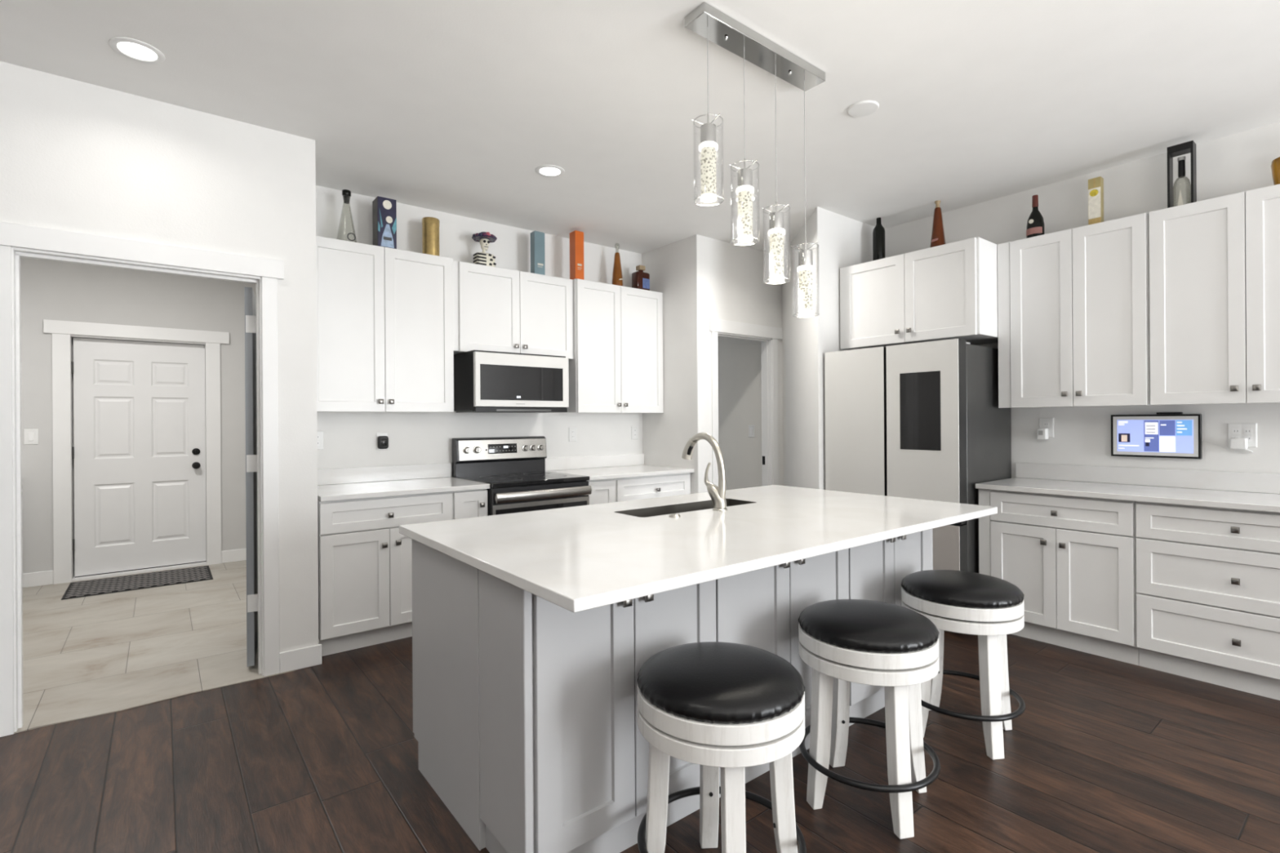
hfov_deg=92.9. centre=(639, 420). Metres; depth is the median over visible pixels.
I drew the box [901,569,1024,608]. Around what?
cushion
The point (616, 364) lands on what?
upper cabinet
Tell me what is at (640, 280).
bottle
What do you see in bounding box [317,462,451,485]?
backsplash
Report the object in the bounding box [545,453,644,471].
backsplash
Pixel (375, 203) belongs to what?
print
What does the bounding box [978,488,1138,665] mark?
base cabinet
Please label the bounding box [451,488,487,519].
base cabinet
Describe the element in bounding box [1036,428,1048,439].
plug
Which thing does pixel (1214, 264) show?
upper cabinet
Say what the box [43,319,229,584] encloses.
trim
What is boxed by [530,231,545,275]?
gift box
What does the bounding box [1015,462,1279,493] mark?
backsplash
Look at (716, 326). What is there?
trim
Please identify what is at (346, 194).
bottle
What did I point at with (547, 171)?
recessed light
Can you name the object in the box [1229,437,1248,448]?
plug
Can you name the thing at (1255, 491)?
countertop
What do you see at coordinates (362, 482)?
countertop
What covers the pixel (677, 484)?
base cabinet
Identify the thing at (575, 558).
countertop
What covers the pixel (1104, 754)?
floor
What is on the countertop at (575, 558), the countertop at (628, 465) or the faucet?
the faucet
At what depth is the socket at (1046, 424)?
4.04 m
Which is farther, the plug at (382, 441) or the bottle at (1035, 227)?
the plug at (382, 441)
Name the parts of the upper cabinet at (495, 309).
door, door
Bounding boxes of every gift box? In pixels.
[372,195,396,248]
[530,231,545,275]
[569,230,584,279]
[1088,176,1103,225]
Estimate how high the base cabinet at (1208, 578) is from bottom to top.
0.883 m
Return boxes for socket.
[317,435,319,445]
[571,430,574,438]
[633,429,636,436]
[1043,422,1048,432]
[1232,428,1239,437]
[1244,428,1252,441]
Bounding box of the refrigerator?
[824,338,1011,573]
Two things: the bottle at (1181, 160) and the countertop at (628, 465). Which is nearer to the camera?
the bottle at (1181, 160)
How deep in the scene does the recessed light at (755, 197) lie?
4.25 m
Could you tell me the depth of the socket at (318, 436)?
3.96 m
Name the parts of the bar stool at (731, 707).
leg, leg, leg, leg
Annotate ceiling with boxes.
[0,0,1279,253]
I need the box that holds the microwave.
[453,350,568,413]
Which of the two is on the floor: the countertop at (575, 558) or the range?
the range
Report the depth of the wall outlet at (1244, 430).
3.30 m
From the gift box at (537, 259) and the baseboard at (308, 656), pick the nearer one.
the baseboard at (308, 656)
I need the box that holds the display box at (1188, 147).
[1167,140,1196,208]
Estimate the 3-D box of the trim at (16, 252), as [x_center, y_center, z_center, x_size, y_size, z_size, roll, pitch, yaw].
[-2.363,0.288,2.937,0.939,2.093,0.119,0,0,-38]
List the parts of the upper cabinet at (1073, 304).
door, knob, knob, door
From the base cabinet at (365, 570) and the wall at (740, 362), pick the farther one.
the wall at (740, 362)
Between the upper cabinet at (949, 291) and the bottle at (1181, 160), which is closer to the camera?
the bottle at (1181, 160)
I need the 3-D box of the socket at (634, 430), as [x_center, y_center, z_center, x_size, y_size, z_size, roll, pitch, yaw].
[-0.045,0.112,5.575,0.030,0.070,0.002,0,0,-38]
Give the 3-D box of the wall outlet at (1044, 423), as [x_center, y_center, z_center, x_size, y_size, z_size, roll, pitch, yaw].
[2.699,0.045,4.045,0.008,0.130,0.085,0,0,-38]
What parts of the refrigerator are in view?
glass, door, glass, glass, freezer door, door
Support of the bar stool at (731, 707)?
on the floor
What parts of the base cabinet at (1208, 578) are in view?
drawer, drawer, drawer, knob, knob, knob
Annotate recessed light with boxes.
[108,36,164,64]
[535,164,564,177]
[732,194,758,203]
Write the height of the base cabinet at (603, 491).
0.883 m
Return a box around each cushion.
[637,641,804,724]
[798,599,938,653]
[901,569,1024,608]
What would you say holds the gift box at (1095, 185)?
on the upper cabinet at (1073, 304)
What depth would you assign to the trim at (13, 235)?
2.82 m
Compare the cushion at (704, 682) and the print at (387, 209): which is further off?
the print at (387, 209)
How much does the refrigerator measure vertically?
1.812 m
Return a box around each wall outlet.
[317,431,323,449]
[376,432,387,450]
[568,426,576,441]
[631,426,638,439]
[1039,417,1053,437]
[1227,422,1257,447]
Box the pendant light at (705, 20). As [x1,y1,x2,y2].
[684,1,825,317]
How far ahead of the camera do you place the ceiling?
2.86 m
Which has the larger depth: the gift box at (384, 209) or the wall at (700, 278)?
the wall at (700, 278)
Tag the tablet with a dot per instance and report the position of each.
(1162, 434)
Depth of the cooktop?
4.32 m
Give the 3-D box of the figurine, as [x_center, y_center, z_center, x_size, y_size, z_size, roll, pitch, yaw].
[-1.147,-1.258,4.494,0.184,0.260,0.183,0,0,-38]
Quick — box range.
[452,435,591,515]
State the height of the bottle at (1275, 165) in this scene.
0.269 m
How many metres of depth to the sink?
2.96 m
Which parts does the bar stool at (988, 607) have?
leg, leg, swivel plate, leg, leg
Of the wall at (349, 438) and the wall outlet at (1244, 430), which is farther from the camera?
the wall at (349, 438)
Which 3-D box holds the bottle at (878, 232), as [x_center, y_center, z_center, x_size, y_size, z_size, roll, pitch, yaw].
[1.838,-1.375,4.685,0.090,0.455,0.090,0,0,-38]
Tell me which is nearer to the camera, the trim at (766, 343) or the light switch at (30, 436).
the light switch at (30, 436)
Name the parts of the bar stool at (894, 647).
leg, leg, leg, leg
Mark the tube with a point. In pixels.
(430, 225)
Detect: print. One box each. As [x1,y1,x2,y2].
[372,197,377,245]
[377,200,396,248]
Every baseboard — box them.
[22,548,246,587]
[279,644,321,672]
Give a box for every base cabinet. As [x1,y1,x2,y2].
[317,491,452,656]
[411,528,933,852]
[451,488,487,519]
[588,479,615,504]
[613,472,690,502]
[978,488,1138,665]
[1135,501,1279,700]
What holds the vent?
attached to the plug at (1042, 433)
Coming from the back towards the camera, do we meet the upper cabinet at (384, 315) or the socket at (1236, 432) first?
the upper cabinet at (384, 315)
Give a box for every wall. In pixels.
[0,61,318,653]
[20,257,255,576]
[315,185,643,476]
[641,234,782,493]
[717,336,762,489]
[782,206,875,489]
[884,122,1279,478]
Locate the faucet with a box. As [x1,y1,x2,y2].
[681,432,727,511]
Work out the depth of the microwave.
4.38 m
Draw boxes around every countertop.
[317,462,489,502]
[399,484,997,613]
[545,453,693,480]
[975,462,1279,512]
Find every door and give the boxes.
[71,337,206,577]
[244,287,257,666]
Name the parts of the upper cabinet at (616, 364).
door, door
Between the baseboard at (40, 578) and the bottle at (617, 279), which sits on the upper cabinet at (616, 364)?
the bottle at (617, 279)
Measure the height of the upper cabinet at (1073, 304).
1.067 m
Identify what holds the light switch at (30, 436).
attached to the wall at (50, 290)
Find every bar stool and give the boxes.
[637,641,806,852]
[798,599,940,839]
[901,569,1025,759]
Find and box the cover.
[669,513,680,517]
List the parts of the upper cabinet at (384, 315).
door, knob, knob, door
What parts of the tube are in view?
lid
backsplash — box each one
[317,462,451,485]
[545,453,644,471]
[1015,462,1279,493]
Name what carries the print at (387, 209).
attached to the gift box at (384, 209)
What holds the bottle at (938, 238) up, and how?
on the upper cabinet at (949, 291)
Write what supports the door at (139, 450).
in the wall at (50, 290)
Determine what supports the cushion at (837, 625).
on the bar stool at (894, 647)
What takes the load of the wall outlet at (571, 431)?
attached to the wall at (349, 438)
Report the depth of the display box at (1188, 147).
3.36 m
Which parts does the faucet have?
lever, spout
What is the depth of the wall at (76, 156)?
3.02 m
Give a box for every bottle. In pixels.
[337,189,356,240]
[612,252,623,286]
[631,265,649,290]
[872,217,884,260]
[929,200,945,247]
[1026,195,1044,238]
[1173,155,1191,205]
[1271,156,1279,185]
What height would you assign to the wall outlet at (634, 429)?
0.122 m
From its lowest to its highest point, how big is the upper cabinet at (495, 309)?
0.638 m
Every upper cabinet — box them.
[315,235,453,412]
[453,260,573,359]
[557,279,663,413]
[840,237,998,350]
[997,213,1150,408]
[1148,184,1279,404]
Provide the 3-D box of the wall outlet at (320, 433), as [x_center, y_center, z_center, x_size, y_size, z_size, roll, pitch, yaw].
[-2.100,0.129,3.959,0.078,0.122,0.008,0,0,-38]
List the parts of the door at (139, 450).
knob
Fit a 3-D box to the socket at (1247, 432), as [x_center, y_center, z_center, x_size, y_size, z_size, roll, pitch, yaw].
[3.288,0.078,3.294,0.002,0.070,0.030,0,0,-38]
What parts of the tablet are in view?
frame, power cord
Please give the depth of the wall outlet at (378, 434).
4.20 m
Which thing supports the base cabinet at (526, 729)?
on the floor
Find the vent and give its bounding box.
[1038,430,1043,435]
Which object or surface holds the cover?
on the countertop at (575, 558)
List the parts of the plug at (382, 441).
panel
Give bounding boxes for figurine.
[471,231,497,266]
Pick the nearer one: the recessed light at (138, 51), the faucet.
the recessed light at (138, 51)
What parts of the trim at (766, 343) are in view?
strike plate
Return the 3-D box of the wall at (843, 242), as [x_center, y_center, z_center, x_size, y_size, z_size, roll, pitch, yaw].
[1.378,-0.122,5.128,1.006,2.866,1.010,0,0,-38]
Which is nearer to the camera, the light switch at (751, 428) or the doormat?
the doormat
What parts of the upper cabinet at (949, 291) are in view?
door, knob, knob, door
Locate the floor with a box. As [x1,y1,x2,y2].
[0,560,1279,852]
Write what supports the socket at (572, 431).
attached to the wall outlet at (571, 431)
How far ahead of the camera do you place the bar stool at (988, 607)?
2.40 m
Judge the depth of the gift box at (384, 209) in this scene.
4.00 m
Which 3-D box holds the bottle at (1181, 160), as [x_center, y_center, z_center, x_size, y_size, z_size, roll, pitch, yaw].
[3.007,-1.315,3.379,0.076,0.292,0.075,0,0,-38]
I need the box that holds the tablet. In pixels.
[1111,412,1253,461]
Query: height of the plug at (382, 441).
0.088 m
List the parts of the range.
control knob, control knob, control panel, control knob, control knob, oven door, door trim, control knob, handle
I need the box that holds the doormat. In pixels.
[61,565,213,599]
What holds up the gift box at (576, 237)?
on the upper cabinet at (616, 364)
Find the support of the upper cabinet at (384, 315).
attached to the wall at (349, 438)
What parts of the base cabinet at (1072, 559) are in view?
door, knob, knob, drawer, knob, door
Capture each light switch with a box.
[23,429,38,444]
[748,425,755,437]
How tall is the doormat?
0.010 m
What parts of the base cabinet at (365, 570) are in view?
door, knob, drawer, knob, knob, door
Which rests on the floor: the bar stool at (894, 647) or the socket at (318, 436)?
the bar stool at (894, 647)
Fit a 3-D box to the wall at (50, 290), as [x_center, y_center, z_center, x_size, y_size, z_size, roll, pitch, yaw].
[-3.792,-0.105,4.003,2.900,2.900,3.320,0,0,-38]
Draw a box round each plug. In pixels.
[377,435,388,448]
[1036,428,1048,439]
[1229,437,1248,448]
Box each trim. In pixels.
[0,222,284,737]
[11,247,263,732]
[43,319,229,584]
[709,318,782,486]
[717,332,772,486]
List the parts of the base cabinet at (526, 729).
door, frame, panel, panel, corner post, door, knob, knob, door, door, knob, knob, door, door, knob, knob, door, corner post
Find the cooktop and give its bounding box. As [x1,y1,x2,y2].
[455,471,589,488]
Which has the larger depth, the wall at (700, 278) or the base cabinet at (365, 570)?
the wall at (700, 278)
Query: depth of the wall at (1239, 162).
3.74 m
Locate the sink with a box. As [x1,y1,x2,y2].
[613,498,756,517]
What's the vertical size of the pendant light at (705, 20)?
1.083 m
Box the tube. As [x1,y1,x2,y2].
[422,217,439,256]
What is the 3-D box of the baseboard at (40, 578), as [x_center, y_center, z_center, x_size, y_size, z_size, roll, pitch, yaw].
[-4.681,1.290,5.151,2.670,0.114,0.013,0,0,-38]

